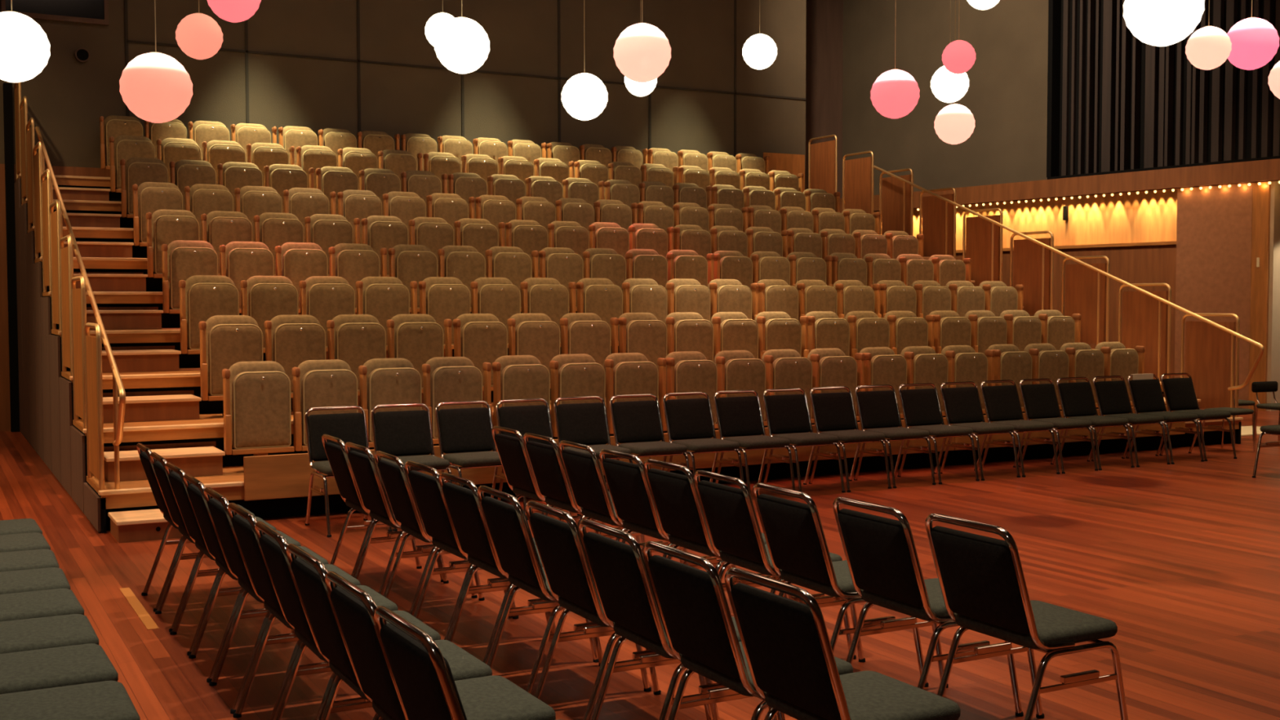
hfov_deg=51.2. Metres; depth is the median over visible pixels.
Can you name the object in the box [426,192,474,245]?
seat
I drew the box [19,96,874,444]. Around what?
tier
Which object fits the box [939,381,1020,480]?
chair
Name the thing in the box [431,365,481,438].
seat cushion
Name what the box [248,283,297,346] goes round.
seat cushion
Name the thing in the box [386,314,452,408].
seat
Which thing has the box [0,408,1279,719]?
floor
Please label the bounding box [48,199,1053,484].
tier
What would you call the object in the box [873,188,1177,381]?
wall
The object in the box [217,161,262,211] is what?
seat
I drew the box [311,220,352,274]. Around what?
seat cushion
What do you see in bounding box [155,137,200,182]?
seat
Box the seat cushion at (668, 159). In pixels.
[652,151,677,172]
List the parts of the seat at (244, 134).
armrest, frame, backrest, armrest, frame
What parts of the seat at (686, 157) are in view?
frame, armrest, backrest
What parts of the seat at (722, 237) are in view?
frame, armrest, backrest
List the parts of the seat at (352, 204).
frame, armrest, backrest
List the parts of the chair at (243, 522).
leg, backrest, frame, leg, seat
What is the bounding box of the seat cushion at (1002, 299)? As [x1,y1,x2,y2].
[990,286,1017,316]
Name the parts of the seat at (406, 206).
armrest, frame, backrest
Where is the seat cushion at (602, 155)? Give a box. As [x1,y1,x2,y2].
[584,147,611,167]
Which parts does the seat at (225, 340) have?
armrest, frame, rail, backrest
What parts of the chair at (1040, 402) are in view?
leg, frame, backrest, leg, leg, seat, leg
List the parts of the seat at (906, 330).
armrest, frame, backrest, armrest, frame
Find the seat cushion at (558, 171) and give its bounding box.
[538,161,568,198]
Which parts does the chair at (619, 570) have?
leg, backrest, frame, leg, seat, leg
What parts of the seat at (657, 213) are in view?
frame, armrest, backrest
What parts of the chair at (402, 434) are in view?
frame, backrest, seat, leg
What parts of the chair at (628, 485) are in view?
leg, backrest, frame, seat, leg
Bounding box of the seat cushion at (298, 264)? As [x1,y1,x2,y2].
[282,248,327,307]
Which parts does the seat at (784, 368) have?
armrest, frame, backrest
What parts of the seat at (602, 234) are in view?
armrest, frame, backrest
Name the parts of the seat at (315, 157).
frame, armrest, backrest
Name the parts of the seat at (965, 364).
armrest, frame, backrest, armrest, frame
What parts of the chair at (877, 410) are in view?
leg, frame, backrest, leg, seat, leg, leg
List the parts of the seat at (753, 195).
frame, armrest, backrest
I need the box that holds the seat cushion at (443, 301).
[426,284,469,343]
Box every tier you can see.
[13,81,837,436]
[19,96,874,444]
[25,117,913,452]
[32,141,955,460]
[40,168,1003,471]
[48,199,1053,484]
[58,235,1110,497]
[70,275,1171,513]
[83,312,1243,533]
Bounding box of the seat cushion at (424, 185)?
[406,174,440,217]
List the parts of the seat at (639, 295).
frame, armrest, backrest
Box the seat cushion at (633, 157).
[616,149,642,168]
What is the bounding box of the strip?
[873,179,1279,212]
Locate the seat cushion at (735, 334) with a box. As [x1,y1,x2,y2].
[720,319,757,358]
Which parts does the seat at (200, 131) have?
armrest, frame, backrest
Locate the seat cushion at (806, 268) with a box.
[795,257,826,282]
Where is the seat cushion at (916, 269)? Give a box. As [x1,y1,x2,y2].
[906,259,933,286]
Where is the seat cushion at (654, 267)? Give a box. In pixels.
[632,254,666,288]
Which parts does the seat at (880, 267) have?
armrest, frame, backrest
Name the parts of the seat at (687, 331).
armrest, frame, backrest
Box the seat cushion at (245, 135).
[235,127,270,162]
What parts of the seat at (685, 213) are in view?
armrest, frame, backrest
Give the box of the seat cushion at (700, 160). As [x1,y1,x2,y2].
[682,153,707,170]
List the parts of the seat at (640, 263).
armrest, frame, backrest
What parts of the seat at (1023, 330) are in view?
armrest, frame, backrest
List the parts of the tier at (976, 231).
guard panel, panel, guard rail, rail, guard rail, guard panel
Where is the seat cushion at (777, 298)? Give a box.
[764,285,797,319]
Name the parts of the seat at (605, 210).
armrest, frame, backrest, armrest, frame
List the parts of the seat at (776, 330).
armrest, frame, backrest, armrest, frame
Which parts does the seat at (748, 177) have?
frame, armrest, backrest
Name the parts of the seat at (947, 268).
armrest, frame, backrest, armrest, frame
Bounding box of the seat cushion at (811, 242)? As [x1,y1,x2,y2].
[793,232,822,257]
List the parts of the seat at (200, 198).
armrest, frame, backrest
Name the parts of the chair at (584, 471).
backrest, frame, seat, leg, leg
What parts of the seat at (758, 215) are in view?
frame, armrest, backrest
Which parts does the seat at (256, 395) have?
armrest, frame, backrest, rail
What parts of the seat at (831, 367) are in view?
armrest, frame, backrest, armrest, frame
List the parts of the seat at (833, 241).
armrest, frame, backrest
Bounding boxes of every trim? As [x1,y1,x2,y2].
[0,164,658,431]
[3,82,20,431]
[124,0,805,156]
[840,158,1279,213]
[955,240,1176,253]
[1046,0,1279,179]
[1248,182,1271,411]
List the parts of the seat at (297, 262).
armrest, frame, backrest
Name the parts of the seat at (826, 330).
frame, armrest, backrest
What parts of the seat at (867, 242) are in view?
armrest, frame, backrest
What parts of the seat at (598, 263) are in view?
frame, armrest, backrest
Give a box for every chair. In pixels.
[0,518,42,535]
[0,532,50,552]
[0,549,59,572]
[0,567,70,594]
[0,588,84,622]
[0,613,98,653]
[0,643,118,693]
[0,680,140,719]
[136,443,255,612]
[150,452,276,631]
[164,462,301,655]
[183,473,328,682]
[204,487,360,714]
[227,502,397,719]
[254,521,440,719]
[286,543,492,719]
[304,405,392,537]
[321,434,443,582]
[324,571,555,719]
[345,442,477,598]
[370,403,452,531]
[373,605,560,719]
[374,450,512,617]
[404,460,551,639]
[435,400,519,503]
[438,471,599,663]
[477,485,651,693]
[491,426,595,537]
[495,398,581,519]
[523,432,640,542]
[525,500,713,719]
[553,395,632,489]
[558,440,682,563]
[577,519,777,719]
[599,448,731,569]
[609,394,689,471]
[642,541,853,719]
[644,458,787,598]
[662,391,743,482]
[693,470,856,659]
[713,390,795,494]
[724,567,960,719]
[752,483,928,687]
[762,387,845,493]
[808,386,891,492]
[832,497,1023,716]
[853,384,936,488]
[897,382,979,484]
[924,513,1128,719]
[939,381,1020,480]
[978,379,1060,476]
[1018,377,1097,473]
[1054,377,1134,470]
[1091,375,1170,466]
[1125,374,1204,464]
[1159,373,1236,461]
[1234,399,1257,439]
[1251,381,1279,441]
[1252,424,1279,478]
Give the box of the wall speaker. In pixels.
[1062,205,1068,220]
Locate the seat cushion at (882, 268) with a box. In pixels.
[872,258,900,284]
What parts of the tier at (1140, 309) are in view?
panel, guard panel, guard rail, rail, guard rail, guard panel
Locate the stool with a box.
[1200,407,1255,453]
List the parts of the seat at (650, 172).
armrest, frame, backrest, armrest, frame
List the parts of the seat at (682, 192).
frame, armrest, backrest, armrest, frame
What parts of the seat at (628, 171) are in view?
frame, armrest, backrest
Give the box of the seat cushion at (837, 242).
[827,233,854,255]
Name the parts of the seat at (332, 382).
armrest, frame, rail, backrest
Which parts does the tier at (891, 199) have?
guard panel, guard rail, panel, rail, guard rail, guard panel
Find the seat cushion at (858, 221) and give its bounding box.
[849,213,874,234]
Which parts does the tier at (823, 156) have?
guard panel, guard rail, panel, guard panel, guard rail, guard panel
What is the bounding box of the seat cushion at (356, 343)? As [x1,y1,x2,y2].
[335,322,385,389]
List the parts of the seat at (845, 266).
frame, armrest, backrest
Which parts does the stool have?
leg, leg, seat, leg, leg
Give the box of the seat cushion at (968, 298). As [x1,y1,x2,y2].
[956,286,984,316]
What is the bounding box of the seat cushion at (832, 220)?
[818,212,844,231]
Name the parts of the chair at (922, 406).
leg, frame, backrest, leg, leg, seat, leg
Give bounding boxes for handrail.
[35,126,125,488]
[872,165,1264,417]
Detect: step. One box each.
[53,186,110,200]
[62,213,121,227]
[63,241,133,257]
[73,273,147,291]
[86,310,163,329]
[102,349,181,373]
[102,394,201,422]
[103,446,225,481]
[107,508,182,542]
[1131,396,1200,409]
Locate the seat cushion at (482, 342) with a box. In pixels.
[460,321,506,385]
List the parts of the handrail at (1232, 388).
post, post, post, post, post, post, post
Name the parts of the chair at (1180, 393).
leg, frame, backrest, leg, leg, seat, leg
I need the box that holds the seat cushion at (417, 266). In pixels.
[395,250,436,306]
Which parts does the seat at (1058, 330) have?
armrest, frame, backrest, armrest, frame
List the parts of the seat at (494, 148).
frame, armrest, backrest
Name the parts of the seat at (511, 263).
armrest, frame, backrest, frame, armrest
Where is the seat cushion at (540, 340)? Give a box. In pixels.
[515,320,559,373]
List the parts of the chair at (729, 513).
leg, backrest, frame, leg, seat, leg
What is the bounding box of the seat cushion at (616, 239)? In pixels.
[595,227,628,257]
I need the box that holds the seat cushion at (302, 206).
[289,193,328,242]
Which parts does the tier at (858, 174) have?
guard panel, guard rail, panel, guard rail, guard panel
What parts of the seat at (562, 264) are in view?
frame, armrest, backrest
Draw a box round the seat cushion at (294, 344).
[273,323,324,391]
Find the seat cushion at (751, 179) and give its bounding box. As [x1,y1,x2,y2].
[744,172,769,190]
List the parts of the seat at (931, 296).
armrest, frame, backrest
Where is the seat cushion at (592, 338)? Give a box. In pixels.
[567,320,609,368]
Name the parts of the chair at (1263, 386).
leg, post, backrest, seat, post, leg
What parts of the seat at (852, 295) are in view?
armrest, frame, backrest, armrest, frame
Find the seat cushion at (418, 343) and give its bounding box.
[395,322,442,387]
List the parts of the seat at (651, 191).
armrest, frame, backrest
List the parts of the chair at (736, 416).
leg, frame, backrest, leg, seat, leg, leg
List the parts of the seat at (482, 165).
frame, armrest, backrest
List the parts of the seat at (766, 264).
armrest, frame, backrest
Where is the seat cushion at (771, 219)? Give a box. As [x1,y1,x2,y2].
[753,209,781,233]
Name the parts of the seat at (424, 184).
armrest, frame, backrest, armrest, frame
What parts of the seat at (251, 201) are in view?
armrest, frame, backrest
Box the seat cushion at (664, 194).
[644,185,673,208]
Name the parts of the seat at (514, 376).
armrest, frame, backrest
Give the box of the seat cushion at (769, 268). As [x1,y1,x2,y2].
[758,257,789,285]
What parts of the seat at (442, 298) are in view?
armrest, frame, backrest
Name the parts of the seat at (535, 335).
frame, armrest, backrest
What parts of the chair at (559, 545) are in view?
leg, backrest, frame, seat, leg, leg, leg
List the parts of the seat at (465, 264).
frame, armrest, backrest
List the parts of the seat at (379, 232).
frame, armrest, backrest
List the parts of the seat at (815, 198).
armrest, frame, backrest, armrest, frame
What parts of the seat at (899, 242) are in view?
frame, armrest, backrest, frame, armrest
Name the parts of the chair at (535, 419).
leg, frame, leg, backrest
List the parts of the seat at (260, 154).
frame, armrest, backrest, armrest, frame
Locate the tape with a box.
[119,587,159,629]
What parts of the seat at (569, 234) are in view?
armrest, frame, backrest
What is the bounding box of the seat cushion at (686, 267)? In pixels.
[673,255,706,286]
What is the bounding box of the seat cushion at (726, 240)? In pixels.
[716,231,746,256]
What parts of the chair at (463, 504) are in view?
leg, backrest, frame, leg, seat, leg, leg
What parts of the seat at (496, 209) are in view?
frame, armrest, backrest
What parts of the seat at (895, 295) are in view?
frame, armrest, backrest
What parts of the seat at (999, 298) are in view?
armrest, frame, backrest, armrest, frame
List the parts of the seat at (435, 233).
armrest, frame, backrest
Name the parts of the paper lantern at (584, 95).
cord, lamp shade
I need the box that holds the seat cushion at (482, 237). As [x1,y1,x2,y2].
[460,223,497,275]
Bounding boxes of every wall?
[0,0,806,190]
[805,0,843,198]
[842,0,1048,195]
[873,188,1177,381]
[1266,181,1279,411]
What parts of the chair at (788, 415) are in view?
leg, frame, backrest, leg, seat, leg, leg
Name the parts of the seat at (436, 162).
armrest, frame, backrest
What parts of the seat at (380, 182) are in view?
frame, armrest, backrest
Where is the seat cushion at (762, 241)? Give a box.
[752,231,782,257]
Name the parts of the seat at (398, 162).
armrest, frame, backrest, frame, armrest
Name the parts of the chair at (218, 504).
leg, backrest, frame, leg, seat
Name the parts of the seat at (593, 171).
armrest, frame, backrest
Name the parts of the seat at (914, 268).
armrest, frame, backrest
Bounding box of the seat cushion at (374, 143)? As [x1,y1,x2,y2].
[362,134,393,168]
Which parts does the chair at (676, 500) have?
leg, backrest, frame, seat, leg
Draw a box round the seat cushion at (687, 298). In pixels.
[674,284,710,320]
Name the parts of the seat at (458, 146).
frame, armrest, backrest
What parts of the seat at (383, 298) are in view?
frame, armrest, backrest, armrest, frame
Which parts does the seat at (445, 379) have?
armrest, frame, rail, backrest, armrest, frame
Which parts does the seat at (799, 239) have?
frame, armrest, backrest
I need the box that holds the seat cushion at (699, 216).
[679,207,708,231]
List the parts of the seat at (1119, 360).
armrest, frame, backrest, armrest, frame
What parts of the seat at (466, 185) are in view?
armrest, frame, backrest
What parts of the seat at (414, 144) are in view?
armrest, frame, backrest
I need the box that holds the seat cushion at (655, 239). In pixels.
[635,228,666,257]
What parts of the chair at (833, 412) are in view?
leg, backrest, frame, leg, seat, leg, leg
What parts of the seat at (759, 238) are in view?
frame, armrest, backrest, frame, armrest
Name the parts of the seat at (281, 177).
armrest, frame, backrest, armrest, frame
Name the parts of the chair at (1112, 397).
leg, frame, backrest, leg, leg, seat, leg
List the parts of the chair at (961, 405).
leg, frame, backrest, leg, leg, seat, leg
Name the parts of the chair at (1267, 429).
leg, seat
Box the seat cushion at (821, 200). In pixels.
[810,192,835,210]
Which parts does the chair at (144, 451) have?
backrest, frame, leg, leg, seat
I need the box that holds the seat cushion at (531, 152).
[512,143,541,176]
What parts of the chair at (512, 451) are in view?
backrest, frame, leg, seat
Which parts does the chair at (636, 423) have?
backrest, frame, seat, leg, leg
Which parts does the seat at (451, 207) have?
armrest, frame, backrest, armrest, frame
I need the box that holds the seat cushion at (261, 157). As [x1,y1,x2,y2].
[252,147,288,186]
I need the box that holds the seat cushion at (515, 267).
[492,252,530,306]
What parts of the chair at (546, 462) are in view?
backrest, frame, seat, leg, leg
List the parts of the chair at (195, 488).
backrest, leg, frame, leg, seat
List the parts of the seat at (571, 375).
armrest, frame, backrest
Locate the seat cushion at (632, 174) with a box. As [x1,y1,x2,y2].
[613,165,640,186]
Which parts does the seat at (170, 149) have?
armrest, frame, backrest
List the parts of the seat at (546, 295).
armrest, frame, backrest, armrest, frame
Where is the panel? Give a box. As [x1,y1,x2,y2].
[243,404,1185,501]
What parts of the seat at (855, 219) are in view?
armrest, frame, backrest, armrest, frame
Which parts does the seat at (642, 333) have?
armrest, frame, backrest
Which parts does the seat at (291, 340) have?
armrest, frame, backrest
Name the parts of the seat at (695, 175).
frame, armrest, backrest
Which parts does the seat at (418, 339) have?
armrest, frame, backrest, frame, armrest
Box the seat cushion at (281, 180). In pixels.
[270,168,306,213]
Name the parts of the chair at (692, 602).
leg, backrest, frame, leg, seat, leg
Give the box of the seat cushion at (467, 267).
[444,251,484,306]
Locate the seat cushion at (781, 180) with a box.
[774,173,798,191]
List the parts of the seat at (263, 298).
armrest, frame, backrest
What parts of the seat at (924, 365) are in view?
armrest, frame, backrest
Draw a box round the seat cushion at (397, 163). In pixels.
[383,153,416,191]
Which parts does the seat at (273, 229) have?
armrest, frame, backrest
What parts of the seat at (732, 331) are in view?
armrest, frame, backrest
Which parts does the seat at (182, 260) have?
armrest, frame, rail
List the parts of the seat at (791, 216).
frame, armrest, backrest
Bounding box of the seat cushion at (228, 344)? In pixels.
[208,324,262,395]
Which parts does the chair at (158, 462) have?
backrest, frame, leg, leg, seat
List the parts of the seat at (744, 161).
armrest, frame, backrest, frame, armrest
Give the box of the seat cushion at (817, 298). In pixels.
[804,285,836,313]
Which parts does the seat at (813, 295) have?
armrest, frame, backrest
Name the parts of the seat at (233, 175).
armrest, frame, backrest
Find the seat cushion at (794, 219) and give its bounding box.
[786,210,813,231]
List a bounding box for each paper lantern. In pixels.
[0,0,50,82]
[119,0,192,123]
[175,0,222,59]
[207,0,261,22]
[424,0,454,46]
[434,0,489,74]
[561,0,608,120]
[613,0,671,82]
[624,0,657,96]
[742,33,777,69]
[870,0,919,119]
[930,0,968,102]
[933,0,975,144]
[942,0,976,74]
[966,0,999,9]
[1123,0,1204,46]
[1185,0,1231,70]
[1226,0,1279,70]
[1267,61,1279,98]
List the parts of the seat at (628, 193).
armrest, frame, backrest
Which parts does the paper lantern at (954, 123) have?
lamp shade, cord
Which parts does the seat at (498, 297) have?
armrest, frame, backrest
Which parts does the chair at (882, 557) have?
leg, backrest, frame, seat, leg, leg, leg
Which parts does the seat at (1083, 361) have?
armrest, frame, backrest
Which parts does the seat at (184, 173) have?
frame, armrest, backrest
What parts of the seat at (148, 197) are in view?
armrest, frame, rail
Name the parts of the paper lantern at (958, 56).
lamp shade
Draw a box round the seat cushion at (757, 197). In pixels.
[748,190,774,209]
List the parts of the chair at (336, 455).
leg, backrest, frame, seat, leg, leg, leg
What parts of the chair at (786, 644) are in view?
leg, backrest, frame, seat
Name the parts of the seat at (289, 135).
armrest, frame, backrest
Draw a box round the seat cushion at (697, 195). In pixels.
[678,186,706,208]
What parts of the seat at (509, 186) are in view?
armrest, frame, backrest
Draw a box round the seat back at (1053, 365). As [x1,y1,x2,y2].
[1038,350,1068,404]
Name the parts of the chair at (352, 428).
leg, seat, leg, frame, backrest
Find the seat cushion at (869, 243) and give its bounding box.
[860,234,886,258]
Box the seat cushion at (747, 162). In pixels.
[741,156,764,173]
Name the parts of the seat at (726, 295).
frame, armrest, backrest, armrest, frame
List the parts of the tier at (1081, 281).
panel, guard panel, guard rail, rail, guard rail, guard panel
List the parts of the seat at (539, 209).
frame, armrest, backrest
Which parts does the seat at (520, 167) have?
frame, armrest, backrest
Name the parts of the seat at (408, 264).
armrest, frame, backrest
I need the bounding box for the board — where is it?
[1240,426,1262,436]
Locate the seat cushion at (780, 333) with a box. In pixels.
[764,318,800,355]
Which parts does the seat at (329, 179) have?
frame, armrest, backrest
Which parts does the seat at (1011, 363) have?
armrest, frame, backrest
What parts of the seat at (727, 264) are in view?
frame, armrest, backrest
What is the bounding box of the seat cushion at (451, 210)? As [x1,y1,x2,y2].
[432,198,467,245]
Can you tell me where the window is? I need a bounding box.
[0,0,108,25]
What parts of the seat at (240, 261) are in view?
armrest, frame, backrest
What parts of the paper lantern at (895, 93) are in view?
lamp shade, cord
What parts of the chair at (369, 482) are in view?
leg, backrest, frame, seat, leg, leg, leg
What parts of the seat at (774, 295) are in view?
frame, armrest, backrest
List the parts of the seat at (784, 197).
armrest, frame, backrest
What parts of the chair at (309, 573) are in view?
backrest, frame, leg, leg, seat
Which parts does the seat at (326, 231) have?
armrest, frame, backrest, armrest, frame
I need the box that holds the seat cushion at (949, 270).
[938,259,964,286]
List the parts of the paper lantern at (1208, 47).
lamp shade, cord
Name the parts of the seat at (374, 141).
armrest, frame, backrest, armrest, frame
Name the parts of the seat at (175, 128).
frame, backrest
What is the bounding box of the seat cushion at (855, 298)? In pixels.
[843,285,874,316]
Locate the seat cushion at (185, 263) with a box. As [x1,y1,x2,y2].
[169,247,217,309]
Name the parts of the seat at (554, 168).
frame, armrest, backrest, frame, armrest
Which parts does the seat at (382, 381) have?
armrest, frame, rail, backrest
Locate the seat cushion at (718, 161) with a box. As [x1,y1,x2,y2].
[712,155,736,171]
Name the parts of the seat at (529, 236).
armrest, frame, backrest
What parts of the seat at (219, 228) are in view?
armrest, frame, backrest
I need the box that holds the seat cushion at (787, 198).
[780,191,804,210]
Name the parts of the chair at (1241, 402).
seat, leg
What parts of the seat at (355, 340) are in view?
armrest, frame, backrest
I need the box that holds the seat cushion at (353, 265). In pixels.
[335,249,378,307]
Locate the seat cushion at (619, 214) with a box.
[600,204,631,231]
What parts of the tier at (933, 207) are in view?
guard panel, guard rail, panel, rail, guard rail, guard panel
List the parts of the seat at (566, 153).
frame, armrest, backrest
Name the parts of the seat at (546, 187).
armrest, frame, backrest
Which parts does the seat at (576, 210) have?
armrest, frame, backrest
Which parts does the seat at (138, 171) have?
armrest, frame, rail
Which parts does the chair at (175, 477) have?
backrest, frame, leg, leg, seat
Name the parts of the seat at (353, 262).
armrest, frame, backrest, armrest, frame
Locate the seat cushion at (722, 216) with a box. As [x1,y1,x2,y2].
[714,208,742,231]
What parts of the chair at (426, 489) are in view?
leg, backrest, frame, leg, seat, leg, leg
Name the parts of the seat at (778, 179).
armrest, frame, backrest, armrest, frame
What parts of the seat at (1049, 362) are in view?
armrest, frame, backrest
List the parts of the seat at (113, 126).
armrest, frame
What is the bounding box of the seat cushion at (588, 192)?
[568,182,598,207]
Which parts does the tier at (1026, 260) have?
guard panel, panel, guard rail, rail, guard rail, guard panel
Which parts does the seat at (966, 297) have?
armrest, frame, backrest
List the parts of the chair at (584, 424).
backrest, frame, seat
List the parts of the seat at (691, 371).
armrest, frame, backrest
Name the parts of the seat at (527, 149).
frame, armrest, backrest, armrest, frame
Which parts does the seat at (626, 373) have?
armrest, frame, backrest, armrest, frame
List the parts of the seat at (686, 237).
armrest, frame, backrest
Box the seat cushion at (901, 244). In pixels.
[892,235,917,259]
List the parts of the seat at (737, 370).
armrest, frame, backrest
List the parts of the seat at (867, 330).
armrest, frame, backrest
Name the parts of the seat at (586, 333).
armrest, frame, backrest, armrest, frame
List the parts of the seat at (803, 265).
armrest, frame, backrest, armrest, frame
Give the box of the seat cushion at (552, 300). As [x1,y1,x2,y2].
[527,284,568,342]
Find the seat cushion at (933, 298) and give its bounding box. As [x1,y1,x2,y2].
[921,286,951,319]
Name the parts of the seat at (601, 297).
armrest, frame, backrest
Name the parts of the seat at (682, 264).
frame, armrest, backrest, frame, armrest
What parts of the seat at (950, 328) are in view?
armrest, frame, backrest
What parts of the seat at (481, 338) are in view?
frame, armrest, backrest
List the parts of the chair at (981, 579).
leg, backrest, frame, leg, seat, leg, leg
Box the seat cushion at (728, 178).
[714,171,739,189]
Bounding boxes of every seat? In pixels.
[98,115,142,169]
[109,135,155,192]
[120,157,168,217]
[132,182,182,246]
[144,119,186,158]
[146,208,199,278]
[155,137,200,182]
[160,240,217,313]
[169,160,216,209]
[178,275,239,354]
[184,183,233,240]
[187,120,229,160]
[198,315,263,416]
[200,210,253,275]
[201,140,245,184]
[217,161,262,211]
[218,241,274,313]
[222,360,294,456]
[230,123,276,162]
[234,186,282,241]
[240,275,298,352]
[246,142,294,186]
[253,212,303,275]
[263,164,314,213]
[263,315,326,414]
[275,242,328,315]
[278,125,317,164]
[283,187,335,242]
[291,359,358,451]
[296,145,337,188]
[298,275,355,359]
[304,213,359,275]
[315,166,358,214]
[318,128,356,166]
[326,314,386,411]
[328,243,386,314]
[337,147,377,190]
[337,189,382,244]
[355,276,417,358]
[356,130,399,168]
[358,358,422,447]
[359,168,400,215]
[361,215,408,276]
[377,149,422,191]
[382,191,426,244]
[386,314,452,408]
[388,244,437,314]
[400,133,437,170]
[400,170,447,217]
[408,217,453,276]
[418,276,470,356]
[422,151,461,193]
[422,356,492,444]
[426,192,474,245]
[437,135,472,172]
[437,245,485,311]
[448,172,487,218]
[453,217,504,277]
[453,313,507,406]
[461,154,497,195]
[470,277,520,347]
[472,137,507,174]
[475,195,515,246]
[485,246,538,311]
[487,173,525,219]
[492,355,550,434]
[497,155,533,196]
[505,219,547,277]
[507,139,546,176]
[507,313,559,388]
[515,196,555,247]
[520,277,576,346]
[525,176,563,221]
[533,157,573,198]
[538,247,583,311]
[546,142,579,177]
[547,221,589,258]
[549,353,605,436]
[555,197,594,231]
[560,312,618,368]
[562,177,604,207]
[573,160,608,199]
[575,278,622,346]
[578,143,611,167]
[582,248,626,288]
[588,222,629,257]
[593,199,637,231]
[604,179,639,210]
[604,352,667,433]
[607,161,641,186]
[610,146,648,168]
[617,312,666,371]
[621,278,667,322]
[624,248,667,288]
[627,223,674,257]
[637,200,674,234]
[638,181,673,208]
[640,163,678,187]
[647,147,678,172]
[664,311,713,361]
[665,249,714,287]
[665,278,710,321]
[665,351,718,428]
[671,182,711,209]
[671,202,708,231]
[673,224,711,262]
[676,149,707,171]
[678,165,710,192]
[706,151,737,171]
[706,204,748,232]
[707,167,740,189]
[707,279,758,320]
[709,225,747,257]
[710,311,758,359]
[711,184,744,213]
[713,250,752,291]
[713,350,767,425]
[734,153,769,173]
[737,168,769,191]
[742,186,775,209]
[745,226,788,257]
[747,204,781,234]
[750,251,790,285]
[754,311,808,359]
[756,279,798,320]
[761,349,814,422]
[767,170,803,192]
[773,187,805,211]
[778,206,813,231]
[786,227,822,257]
[786,252,832,286]
[795,280,837,323]
[803,188,839,213]
[805,311,849,355]
[807,347,865,420]
[810,207,844,234]
[818,228,855,262]
[830,253,866,285]
[832,280,881,319]
[841,208,879,235]
[844,311,889,360]
[851,230,887,258]
[859,346,906,417]
[862,253,901,288]
[876,280,916,318]
[883,231,924,259]
[884,311,935,355]
[896,253,933,286]
[900,346,948,415]
[911,280,951,319]
[928,254,971,286]
[928,310,971,353]
[941,345,995,413]
[945,280,985,316]
[964,310,1007,354]
[978,280,1023,316]
[987,344,1031,411]
[1000,310,1041,351]
[1023,343,1068,409]
[1033,310,1080,350]
[1060,342,1104,407]
[1094,342,1145,405]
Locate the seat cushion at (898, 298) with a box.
[886,286,915,313]
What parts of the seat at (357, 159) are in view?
armrest, frame, backrest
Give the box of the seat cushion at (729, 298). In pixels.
[716,285,751,319]
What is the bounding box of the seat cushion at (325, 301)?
[306,283,354,346]
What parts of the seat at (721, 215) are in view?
armrest, frame, backrest, armrest, frame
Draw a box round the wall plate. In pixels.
[1256,257,1259,266]
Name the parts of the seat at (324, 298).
armrest, frame, backrest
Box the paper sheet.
[1130,373,1153,379]
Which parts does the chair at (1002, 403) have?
leg, frame, backrest, leg, leg, seat, leg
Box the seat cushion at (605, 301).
[583,284,622,341]
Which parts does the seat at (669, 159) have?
frame, armrest, backrest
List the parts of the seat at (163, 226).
armrest, frame, rail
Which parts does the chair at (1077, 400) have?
leg, frame, backrest, leg, leg, seat, leg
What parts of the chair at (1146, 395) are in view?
leg, frame, backrest, leg, leg, seat, leg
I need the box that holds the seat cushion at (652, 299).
[629,284,666,322]
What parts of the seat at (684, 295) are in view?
armrest, frame, backrest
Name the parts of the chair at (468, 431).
leg, backrest, frame, seat, leg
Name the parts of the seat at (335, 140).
armrest, frame, backrest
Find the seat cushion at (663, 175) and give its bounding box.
[646,167,672,187]
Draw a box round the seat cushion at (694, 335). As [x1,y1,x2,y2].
[674,319,712,360]
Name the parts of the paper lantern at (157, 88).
cord, lamp shade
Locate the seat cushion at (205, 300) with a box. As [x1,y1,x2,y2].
[187,283,238,349]
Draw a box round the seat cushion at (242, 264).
[226,248,273,307]
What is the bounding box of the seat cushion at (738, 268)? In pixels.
[720,256,751,291]
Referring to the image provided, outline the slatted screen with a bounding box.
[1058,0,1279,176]
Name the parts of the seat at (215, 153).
armrest, frame, backrest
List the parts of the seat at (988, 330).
armrest, frame, backrest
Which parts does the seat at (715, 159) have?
armrest, frame, backrest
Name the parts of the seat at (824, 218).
armrest, frame, backrest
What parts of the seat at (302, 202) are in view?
armrest, frame, backrest, armrest, frame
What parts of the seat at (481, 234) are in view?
armrest, frame, backrest, armrest, frame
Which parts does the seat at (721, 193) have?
frame, armrest, backrest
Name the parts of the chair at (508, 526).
leg, backrest, frame, seat, leg, leg, leg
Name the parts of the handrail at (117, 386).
post, post, post, post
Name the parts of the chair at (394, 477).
leg, backrest, frame, seat, leg, leg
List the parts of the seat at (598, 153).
frame, armrest, backrest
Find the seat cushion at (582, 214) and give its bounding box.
[561,203,593,231]
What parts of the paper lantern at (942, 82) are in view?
lamp shade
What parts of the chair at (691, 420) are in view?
leg, backrest, frame, leg, seat, leg, leg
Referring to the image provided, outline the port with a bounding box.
[74,47,89,62]
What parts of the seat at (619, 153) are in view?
armrest, frame, backrest, frame, armrest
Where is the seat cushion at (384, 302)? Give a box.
[363,284,408,345]
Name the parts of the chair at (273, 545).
backrest, frame, leg, leg, seat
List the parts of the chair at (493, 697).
frame, backrest, seat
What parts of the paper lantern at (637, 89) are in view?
lamp shade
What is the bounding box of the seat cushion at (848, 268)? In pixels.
[837,257,866,285]
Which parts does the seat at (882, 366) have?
armrest, frame, backrest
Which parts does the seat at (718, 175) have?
frame, armrest, backrest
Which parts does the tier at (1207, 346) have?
panel, guard panel, guard rail, guard rail, guard panel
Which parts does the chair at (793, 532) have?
leg, backrest, frame, seat, leg, leg, leg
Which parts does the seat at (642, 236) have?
armrest, frame, backrest, frame, armrest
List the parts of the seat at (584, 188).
armrest, frame, backrest, armrest, frame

